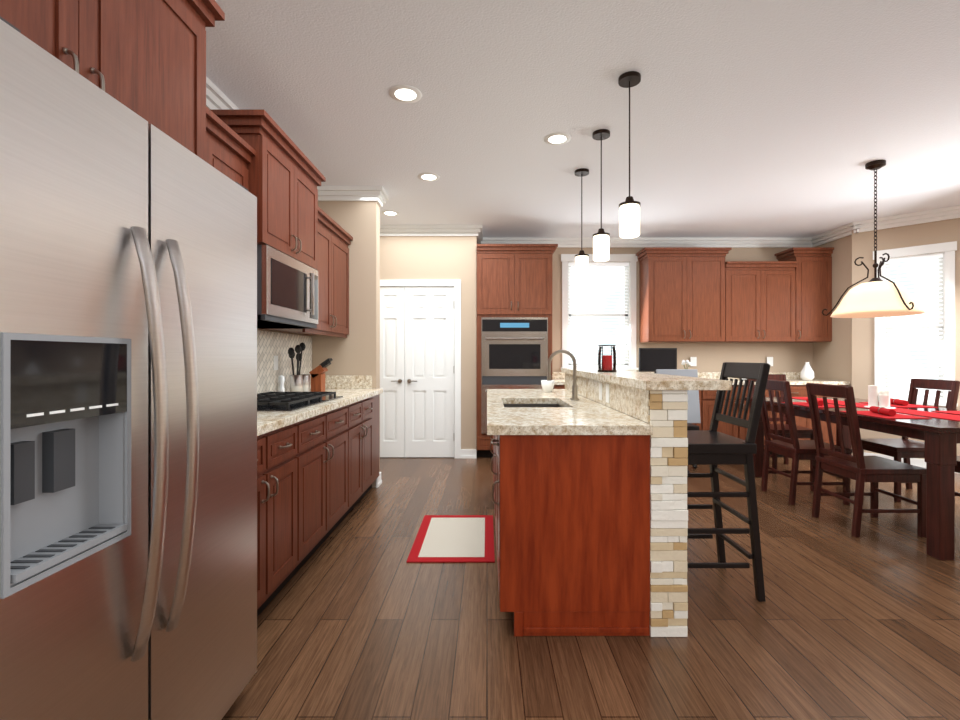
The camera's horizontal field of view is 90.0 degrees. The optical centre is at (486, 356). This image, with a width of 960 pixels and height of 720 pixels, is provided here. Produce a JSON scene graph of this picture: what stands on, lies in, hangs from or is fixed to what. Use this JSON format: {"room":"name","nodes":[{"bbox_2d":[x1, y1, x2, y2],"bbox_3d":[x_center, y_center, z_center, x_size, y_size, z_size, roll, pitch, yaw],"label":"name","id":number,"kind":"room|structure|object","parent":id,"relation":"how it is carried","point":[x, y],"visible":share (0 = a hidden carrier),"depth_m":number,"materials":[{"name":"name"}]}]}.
{"room":"kitchen and dining room","nodes":[
{"label":"kitchen and dining room","id":0,"kind":"room"},
{"bbox_2d":[257,329,310,335],"bbox_3d":[-1.680,-0.175,1.900,0.120,2.750,9.040,0,0,0],"label":"wall","id":1,"kind":"structure","parent":0,"point":[282,332],"depth_m":3.78,"materials":[{"name":"beige paint"}]},
{"bbox_2d":[0,0,224,161],"bbox_3d":[-1.304,-0.050,1.238,0.625,2.500,1.156,0,0,0],"label":"upper cabinet","id":2,"kind":"object","parent":1,"relation":"attached to","point":[145,60],"visible":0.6,"depth_m":1.43,"materials":[{"name":"brown wood"}]},
{"bbox_2d":[206,123,249,191],"bbox_3d":[-1.443,-0.616,2.160,0.349,0.833,0.790,0,0,0],"label":"upper cabinet","id":3,"kind":"object","parent":1,"relation":"attached to","point":[221,154],"depth_m":2.34,"materials":[{"name":"brown wood"}]},
{"bbox_2d":[206,77,317,188],"bbox_3d":[-1.585,-1.492,0.960,0.070,0.115,6.920,0,0,0],"label":"crown molding","id":4,"kind":"structure","parent":1,"relation":"attached to","point":[217,98],"depth_m":2.78,"materials":[{"name":"white wood"}]},
{"bbox_2d":[210,123,321,274],"bbox_3d":[-1.407,-0.916,2.980,0.420,0.613,0.840,0,0,0],"label":"upper cabinet","id":5,"kind":"object","parent":1,"relation":"attached to","point":[267,162],"depth_m":2.79,"materials":[{"name":"brown wood"}]},
{"bbox_2d":[257,245,317,328],"bbox_3d":[-1.382,-0.403,2.980,0.471,0.405,0.790,0,0,0],"label":"microwave","id":6,"kind":"object","parent":5,"relation":"attached to","point":[287,291],"visible":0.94,"depth_m":2.84,"materials":[{"name":"grey metal"}]},
{"bbox_2d":[265,219,349,337],"bbox_3d":[-1.443,-0.616,3.911,0.349,0.833,1.012,0,0,0],"label":"upper cabinet","id":7,"kind":"object","parent":1,"relation":"attached to","point":[333,284],"depth_m":3.94,"materials":[{"name":"brown wood"}]},
{"bbox_2d":[311,201,379,486],"bbox_3d":[-1.320,-0.175,4.495,0.600,2.750,0.150,0,0,0],"label":"wall","id":8,"kind":"structure","parent":0,"point":[356,351],"depth_m":4.42,"materials":[{"name":"beige paint"}]},
{"bbox_2d":[318,186,385,204],"bbox_3d":[-1.240,-1.492,4.385,0.580,0.115,0.070,0,0,0],"label":"crown molding","id":9,"kind":"structure","parent":8,"relation":"attached to","point":[325,193],"depth_m":4.37,"materials":[{"name":"white wood"}]},
{"bbox_2d":[376,472,381,483],"bbox_3d":[-1.295,1.147,4.580,0.590,0.105,0.020,0,0,0],"label":"baseboard","id":10,"kind":"structure","parent":8,"relation":"attached to","point":[378,481],"depth_m":4.49,"materials":[{"name":"white wood"}]},
{"bbox_2d":[380,236,476,457],"bbox_3d":[-0.873,-0.175,6.000,1.495,2.750,0.600,0,0,0],"label":"wall","id":11,"kind":"structure","parent":0,"point":[428,257],"depth_m":5.70,"materials":[{"name":"beige paint"}]},
{"bbox_2d":[380,287,453,456],"bbox_3d":[-0.978,0.178,5.702,1.177,2.028,0.097,0,0,0],"label":"pantry door","id":12,"kind":"structure","parent":11,"relation":"in","point":[417,370],"depth_m":5.71,"materials":[{"name":"white wood"}]},
{"bbox_2d":[380,280,460,457],"bbox_3d":[-0.978,0.142,5.691,1.335,2.115,0.018,0,0,0],"label":"door frame","id":13,"kind":"structure","parent":11,"relation":"attached to","point":[456,284],"depth_m":5.68,"materials":[{"name":"white wood"}]},
{"bbox_2d":[374,186,485,243],"bbox_3d":[-0.538,-1.492,5.290,0.966,0.115,1.880,0,0,0],"label":"crown molding","id":14,"kind":"structure","parent":11,"relation":"attached to","point":[378,190],"depth_m":4.61,"materials":[{"name":"white wood"}]},
{"bbox_2d":[380,225,482,236],"bbox_3d":[-0.837,-1.492,5.665,1.565,0.115,0.070,0,0,0],"label":"crown molding","id":15,"kind":"structure","parent":11,"relation":"attached to","point":[385,230],"depth_m":5.65,"materials":[{"name":"white"}]},
{"bbox_2d":[206,0,959,237],"bbox_3d":[1.822,-1.590,1.900,7.124,0.080,9.040,0,0,0],"label":"ceiling","id":16,"kind":"structure","parent":0,"point":[770,118],"depth_m":2.95,"materials":[{"name":"white paint"}]},
{"bbox_2d":[381,210,399,215],"bbox_3d":[-1.040,-1.548,5.170,0.194,0.004,0.194,0,0,0],"label":"recessed light","id":17,"kind":"object","parent":16,"relation":"in","point":[390,213],"visible":1,"depth_m":5.17,"materials":[{"name":"white"}]},
{"bbox_2d":[389,85,421,102],"bbox_3d":[-0.480,-1.548,2.830,0.194,0.004,0.194,0,0,0],"label":"recessed light","id":18,"kind":"object","parent":16,"relation":"in","point":[405,93],"visible":1,"depth_m":2.82,"materials":[{"name":"white"}]},
{"bbox_2d":[418,173,439,180],"bbox_3d":[-0.500,-1.548,4.130,0.194,0.004,0.194,0,0,0],"label":"recessed light","id":19,"kind":"object","parent":16,"relation":"in","point":[428,176],"visible":1,"depth_m":4.13,"materials":[{"name":"white"}]},
{"bbox_2d":[544,133,570,144],"bbox_3d":[0.500,-1.548,3.410,0.194,0.004,0.194,0,0,0],"label":"recessed light","id":20,"kind":"object","parent":16,"relation":"in","point":[556,138],"visible":1,"depth_m":3.40,"materials":[{"name":"white"}]},
{"bbox_2d":[575,168,588,277],"bbox_3d":[0.790,-1.109,4.000,0.120,0.881,0.120,0,0,0],"label":"pendant light","id":21,"kind":"object","parent":16,"relation":"hanging from","point":[581,264],"visible":1,"depth_m":3.96,"materials":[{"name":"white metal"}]},
{"bbox_2d":[592,129,609,261],"bbox_3d":[0.790,-1.109,3.320,0.120,0.881,0.120,0,0,0],"label":"pendant light","id":22,"kind":"object","parent":16,"relation":"hanging from","point":[601,245],"visible":1,"depth_m":3.28,"materials":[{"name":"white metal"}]},
{"bbox_2d":[618,71,640,238],"bbox_3d":[0.790,-1.109,2.660,0.120,0.881,0.120,0,0,0],"label":"pendant light","id":23,"kind":"object","parent":16,"relation":"hanging from","point":[629,218],"visible":1,"depth_m":2.62,"materials":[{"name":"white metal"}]},
{"bbox_2d":[822,160,924,317],"bbox_3d":[3.104,-0.942,3.801,0.615,1.214,0.648,0,0,0],"label":"chandelier","id":24,"kind":"object","parent":16,"relation":"hanging from","point":[875,296],"visible":1,"depth_m":3.74,"materials":[{"name":"white glass"}]},
{"bbox_2d":[221,457,959,719],"bbox_3d":[1.822,1.240,1.900,7.124,0.080,9.040,0,0,0],"label":"floor","id":25,"kind":"structure","parent":0,"point":[359,618],"depth_m":2.09,"materials":[{"name":"brown wood"}]},
{"bbox_2d":[0,16,256,719],"bbox_3d":[-1.184,0.302,1.252,0.866,1.795,0.955,0,0,0],"label":"refrigerator","id":26,"kind":"object","parent":25,"relation":"on","point":[128,413],"visible":1,"depth_m":1.09,"materials":[{"name":"grey metal"}]},
{"bbox_2d":[257,420,304,616],"bbox_3d":[-1.292,0.765,2.145,0.649,0.870,0.760,0,0,0],"label":"base cabinet","id":27,"kind":"object","parent":25,"relation":"on","point":[280,452],"depth_m":2.26,"materials":[{"name":"brown wood"}]},
{"bbox_2d":[257,330,382,435],"bbox_3d":[-1.286,0.070,3.091,0.662,0.519,2.652,0,0,0],"label":"countertop","id":28,"kind":"structure","parent":27,"relation":"on","point":[273,360],"depth_m":3.63,"materials":[{"name":"stone"}]},
{"bbox_2d":[278,375,284,391],"bbox_3d":[-1.500,0.211,3.500,0.050,0.155,0.050,0,0,0],"label":"salt grinder","id":29,"kind":"object","parent":28,"relation":"on","point":[281,380],"visible":0.69,"depth_m":3.48,"materials":[{"name":"white ceramic"}]},
{"bbox_2d":[288,342,305,391],"bbox_3d":[-1.472,0.087,3.704,0.127,0.402,0.120,0,0,0],"label":"utensil crock","id":30,"kind":"object","parent":28,"relation":"on","point":[296,383],"visible":0.81,"depth_m":3.66,"materials":[{"name":"silver metal"}]},
{"bbox_2d":[257,392,342,411],"bbox_3d":[-1.285,0.266,2.980,0.518,0.047,0.908,0,0,0],"label":"cooktop","id":31,"kind":"object","parent":28,"relation":"in","point":[280,401],"visible":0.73,"depth_m":2.83,"materials":[{"name":"black metal"}]},
{"bbox_2d":[300,374,309,391],"bbox_3d":[-1.460,0.213,3.820,0.096,0.150,0.096,0,0,0],"label":"utensil crock","id":32,"kind":"object","parent":28,"relation":"on","point":[306,382],"visible":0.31,"depth_m":3.79,"materials":[{"name":"silver metal"}]},
{"bbox_2d":[309,358,332,391],"bbox_3d":[-1.374,0.149,3.980,0.167,0.279,0.100,0,0,0],"label":"knife block","id":33,"kind":"object","parent":28,"relation":"on","point":[317,374],"visible":0.98,"depth_m":3.93,"materials":[{"name":"brown wood"}]},
{"bbox_2d":[305,403,352,561],"bbox_3d":[-1.292,0.765,2.906,0.649,0.870,1.019,0,0,0],"label":"base cabinet","id":34,"kind":"object","parent":25,"relation":"on","point":[317,476],"depth_m":2.92,"materials":[{"name":"brown wood"}]},
{"bbox_2d":[353,395,376,507],"bbox_3d":[-1.292,0.765,3.684,0.649,0.870,0.795,0,0,0],"label":"base cabinet","id":35,"kind":"object","parent":25,"relation":"on","point":[364,411],"depth_m":3.80,"materials":[{"name":"brown wood"}]},
{"bbox_2d":[377,394,378,477],"bbox_3d":[-1.292,0.765,4.222,0.649,0.870,0.391,0,0,0],"label":"base cabinet","id":36,"kind":"object","parent":25,"relation":"on","point":[378,394],"depth_m":4.34,"materials":[{"name":"brown wood"}]},
{"bbox_2d":[406,515,494,562],"bbox_3d":[-0.212,1.195,3.210,0.515,0.008,0.820,0,0,0],"label":"rug","id":37,"kind":"object","parent":25,"relation":"on","point":[454,538],"visible":0.96,"depth_m":3.12,"materials":[{"name":"red fabric"}]},
{"bbox_2d":[477,244,557,457],"bbox_3d":[0.353,-0.060,5.949,0.949,2.520,0.695,0,0,0],"label":"tall cabinet","id":38,"kind":"object","parent":25,"relation":"on","point":[514,280],"visible":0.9,"depth_m":5.64,"materials":[{"name":"brown wood"}]},
{"bbox_2d":[481,317,547,433],"bbox_3d":[0.325,0.217,5.611,0.781,1.365,0.096,0,0,0],"label":"double wall oven","id":39,"kind":"object","parent":38,"relation":"in","point":[514,352],"visible":0.6,"depth_m":5.61,"materials":[{"name":"silver metal"}]},
{"bbox_2d":[553,385,564,388],"bbox_3d":[1.258,0.765,5.977,0.936,0.870,0.639,0,0,0],"label":"base cabinet","id":40,"kind":"object","parent":25,"relation":"on","point":[555,386],"depth_m":5.68,"materials":[{"name":"brown wood"}]},
{"bbox_2d":[487,372,687,636],"bbox_3d":[0.430,0.670,3.184,0.860,1.060,2.272,0,0,0],"label":"kitchen island","id":41,"kind":"object","parent":25,"relation":"on","point":[589,492],"depth_m":2.06,"materials":[{"name":"brown wood"}]},
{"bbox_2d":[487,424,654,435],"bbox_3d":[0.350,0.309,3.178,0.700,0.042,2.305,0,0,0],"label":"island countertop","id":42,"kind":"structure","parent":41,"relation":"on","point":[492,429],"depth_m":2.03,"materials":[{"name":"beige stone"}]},
{"bbox_2d":[541,380,554,391],"bbox_3d":[0.500,0.239,3.950,0.112,0.095,0.112,0,0,0],"label":"cup","id":43,"kind":"object","parent":42,"relation":"on","point":[547,386],"visible":0.92,"depth_m":3.91,"materials":[{"name":"white ceramic"}]},
{"bbox_2d":[547,350,578,399],"bbox_3d":[0.507,0.119,3.213,0.215,0.336,0.086,0,0,0],"label":"faucet","id":44,"kind":"object","parent":42,"relation":"on","point":[574,390],"visible":1,"depth_m":3.19,"materials":[{"name":"silver metal"}]},
{"bbox_2d":[561,368,730,391],"bbox_3d":[0.850,0.120,3.185,0.360,0.040,2.330,0,0,0],"label":"island countertop","id":45,"kind":"structure","parent":41,"relation":"on","point":[652,382],"depth_m":2.11,"materials":[{"name":"beige stone"}]},
{"bbox_2d":[597,345,616,371],"bbox_3d":[0.800,0.010,3.200,0.124,0.178,0.124,0,0,0],"label":"candle holder","id":46,"kind":"object","parent":45,"relation":"on","point":[606,364],"visible":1,"depth_m":3.17,"materials":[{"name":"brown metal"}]},
{"bbox_2d":[656,369,700,472],"bbox_3d":[1.977,0.663,5.144,0.556,1.073,0.593,0,0,0],"label":"office chair","id":47,"kind":"object","parent":25,"relation":"on","point":[693,413],"visible":0.1,"depth_m":4.89,"materials":[{"name":"silver metal"}]},
{"bbox_2d":[691,390,708,429],"bbox_3d":[2.098,0.765,5.977,1.001,0.870,0.639,0,0,0],"label":"base cabinet","id":48,"kind":"object","parent":25,"relation":"on","point":[707,398],"depth_m":5.66,"materials":[{"name":"brown wood"}]},
{"bbox_2d":[687,362,770,601],"bbox_3d":[1.148,0.617,2.565,0.491,1.175,0.436,0,0,0],"label":"bar stool","id":49,"kind":"object","parent":25,"relation":"on","point":[713,447],"visible":0.73,"depth_m":2.37,"materials":[{"name":"black wood"}]},
{"bbox_2d":[709,385,784,456],"bbox_3d":[2.969,0.765,5.977,1.000,0.870,0.639,0,0,0],"label":"base cabinet","id":50,"kind":"object","parent":25,"relation":"on","point":[736,431],"depth_m":5.66,"materials":[{"name":"brown wood"}]},
{"bbox_2d":[552,372,849,384],"bbox_3d":[2.533,0.265,5.973,3.486,0.130,0.647,0,0,0],"label":"countertop","id":51,"kind":"structure","parent":50,"relation":"on","point":[793,378],"depth_m":6.28,"materials":[{"name":"stone"}]},
{"bbox_2d":[639,348,676,372],"bbox_3d":[2.090,0.089,5.895,0.460,0.399,0.150,0,0,0],"label":"computer monitor","id":52,"kind":"object","parent":51,"relation":"on","point":[652,359],"visible":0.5,"depth_m":5.86,"materials":[{"name":"black plastic"}]},
{"bbox_2d":[681,360,690,368],"bbox_3d":[2.447,0.161,5.900,0.119,0.254,0.151,0,0,0],"label":"flower vase","id":53,"kind":"object","parent":51,"relation":"on","point":[686,361],"visible":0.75,"depth_m":5.87,"materials":[{"name":"white ceramic"}]},
{"bbox_2d":[800,362,814,379],"bbox_3d":[3.970,0.176,5.950,0.150,0.225,0.150,0,0,0],"label":"vase","id":54,"kind":"object","parent":51,"relation":"on","point":[807,372],"visible":0.98,"depth_m":5.91,"materials":[{"name":"white ceramic"}]},
{"bbox_2d":[747,374,813,468],"bbox_3d":[3.150,0.700,5.166,0.446,1.011,0.536,0,0,0],"label":"dining chair","id":55,"kind":"object","parent":25,"relation":"on","point":[803,432],"visible":0.33,"depth_m":5.07,"materials":[{"name":"brown wood"}]},
{"bbox_2d":[756,379,851,504],"bbox_3d":[2.684,0.700,4.100,0.536,1.011,0.446,0,0,0],"label":"dining chair","id":56,"kind":"object","parent":25,"relation":"on","point":[794,448],"visible":0.92,"depth_m":4.01,"materials":[{"name":"brown wood"}]},
{"bbox_2d":[785,385,847,444],"bbox_3d":[3.808,0.765,5.977,0.936,0.870,0.639,0,0,0],"label":"base cabinet","id":57,"kind":"object","parent":25,"relation":"on","point":[796,390],"depth_m":5.66,"materials":[{"name":"brown wood"}]},
{"bbox_2d":[744,397,959,559],"bbox_3d":[3.150,0.805,3.850,1.060,0.790,2.140,0,0,0],"label":"dining table","id":58,"kind":"object","parent":25,"relation":"on","point":[940,437],"visible":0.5,"depth_m":2.89,"materials":[{"name":"brown wood"}]},
{"bbox_2d":[782,385,959,420],"bbox_3d":[3.150,0.321,3.850,1.000,0.179,2.040,0,0,0],"label":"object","id":59,"kind":"object","parent":58,"relation":"on","point":[880,403],"visible":0.81,"depth_m":3.78,"materials":[{"name":"red fabric"}]},
{"bbox_2d":[806,383,925,537],"bbox_3d":[2.669,0.700,3.405,0.536,1.011,0.446,0,0,0],"label":"dining chair","id":60,"kind":"object","parent":25,"relation":"on","point":[859,467],"visible":0.98,"depth_m":3.29,"materials":[{"name":"brown wood"}]},
{"bbox_2d":[861,378,959,501],"bbox_3d":[3.636,0.700,4.170,0.536,1.011,0.446,0,0,0],"label":"dining chair","id":61,"kind":"object","parent":25,"relation":"on","point":[906,449],"visible":0.54,"depth_m":4.10,"materials":[{"name":"brown wood"}]},
{"bbox_2d":[955,456,959,495],"bbox_3d":[3.636,0.700,3.400,0.536,1.011,0.446,0,0,0],"label":"dining chair","id":62,"kind":"object","parent":25,"relation":"on","point":[957,468],"depth_m":3.46,"materials":[{"name":"brown wood"}]},
{"bbox_2d":[552,248,812,371],"bbox_3d":[1.390,-0.175,6.360,6.020,2.750,0.120,0,0,0],"label":"wall","id":63,"kind":"structure","parent":0,"point":[787,357],"depth_m":6.30,"materials":[{"name":"beige paint"}]},
{"bbox_2d":[561,254,638,370],"bbox_3d":[1.470,-0.552,6.335,1.010,1.585,0.170,0,0,0],"label":"window","id":64,"kind":"structure","parent":63,"relation":"in","point":[600,282],"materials":[{"name":"white"}]},
{"bbox_2d":[569,263,628,366],"bbox_3d":[1.470,-0.555,6.332,0.788,1.362,0.046,0,0,0],"label":"window blinds","id":65,"kind":"object","parent":64,"relation":"attached to","point":[605,264],"visible":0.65,"depth_m":6.33,"materials":[{"name":"white plastic"}]},
{"bbox_2d":[486,238,809,247],"bbox_3d":[2.078,-1.492,6.265,4.405,0.115,0.070,0,0,0],"label":"crown molding","id":66,"kind":"structure","parent":63,"relation":"attached to","point":[562,242],"depth_m":6.25,"materials":[{"name":"white"}]},
{"bbox_2d":[690,357,696,365],"bbox_3d":[2.700,0.060,6.275,0.080,0.120,0.003,0,0,0],"label":"electrical outlet plate","id":67,"kind":"object","parent":63,"relation":"attached to","point":[693,360],"depth_m":6.27,"materials":[{"name":"white plastic"}]},
{"bbox_2d":[636,247,833,342],"bbox_3d":[3.109,-0.770,6.104,2.334,1.160,0.385,0,0,0],"label":"upper cabinet","id":68,"kind":"object","parent":63,"relation":"attached to","point":[698,295],"visible":1,"depth_m":5.95,"materials":[{"name":"brown wood"}]},
{"bbox_2d":[767,357,772,365],"bbox_3d":[3.700,0.060,6.275,0.080,0.120,0.003,0,0,0],"label":"electrical outlet plate","id":69,"kind":"object","parent":63,"relation":"attached to","point":[769,359],"depth_m":6.27,"materials":[{"name":"white plastic"}]},
{"bbox_2d":[813,235,851,454],"bbox_3d":[4.340,-0.175,5.925,0.120,2.750,0.750,0,0,0],"label":"wall","id":70,"kind":"structure","parent":0,"point":[832,359],"depth_m":5.84,"materials":[{"name":"beige paint"}]},
{"bbox_2d":[810,205,959,246],"bbox_3d":[4.640,-1.492,5.423,0.860,0.115,1.614,0,0,0],"label":"crown molding","id":71,"kind":"structure","parent":70,"relation":"attached to","point":[953,212],"depth_m":5.31,"materials":[{"name":"white wood"}]},
{"bbox_2d":[864,453,959,473],"bbox_3d":[4.698,1.147,5.101,0.864,0.105,0.898,0,0,0],"label":"baseboard","id":72,"kind":"structure","parent":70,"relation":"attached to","point":[914,461],"depth_m":5.20,"materials":[{"name":"white wood"}]},
{"bbox_2d":[852,218,959,458],"bbox_3d":[4.764,-0.175,5.151,1.350,2.750,0.120,0,0,45],"label":"wall","id":73,"kind":"structure","parent":0,"point":[863,340],"depth_m":5.45,"materials":[{"name":"beige paint"}]},
{"bbox_2d":[873,241,957,407],"bbox_3d":[4.648,-0.307,5.232,0.690,1.775,0.170,0,0,45],"label":"window","id":74,"kind":"structure","parent":73,"relation":"attached to","point":[947,250],"depth_m":5.21,"materials":[{"name":"white"}]},
{"bbox_2d":[885,254,942,400],"bbox_3d":[4.646,-0.310,5.230,0.468,1.552,0.046,0,0,45],"label":"window blinds","id":75,"kind":"object","parent":74,"relation":"attached to","point":[929,257],"visible":0.73,"depth_m":5.21,"materials":[{"name":"white plastic"}]}
]}

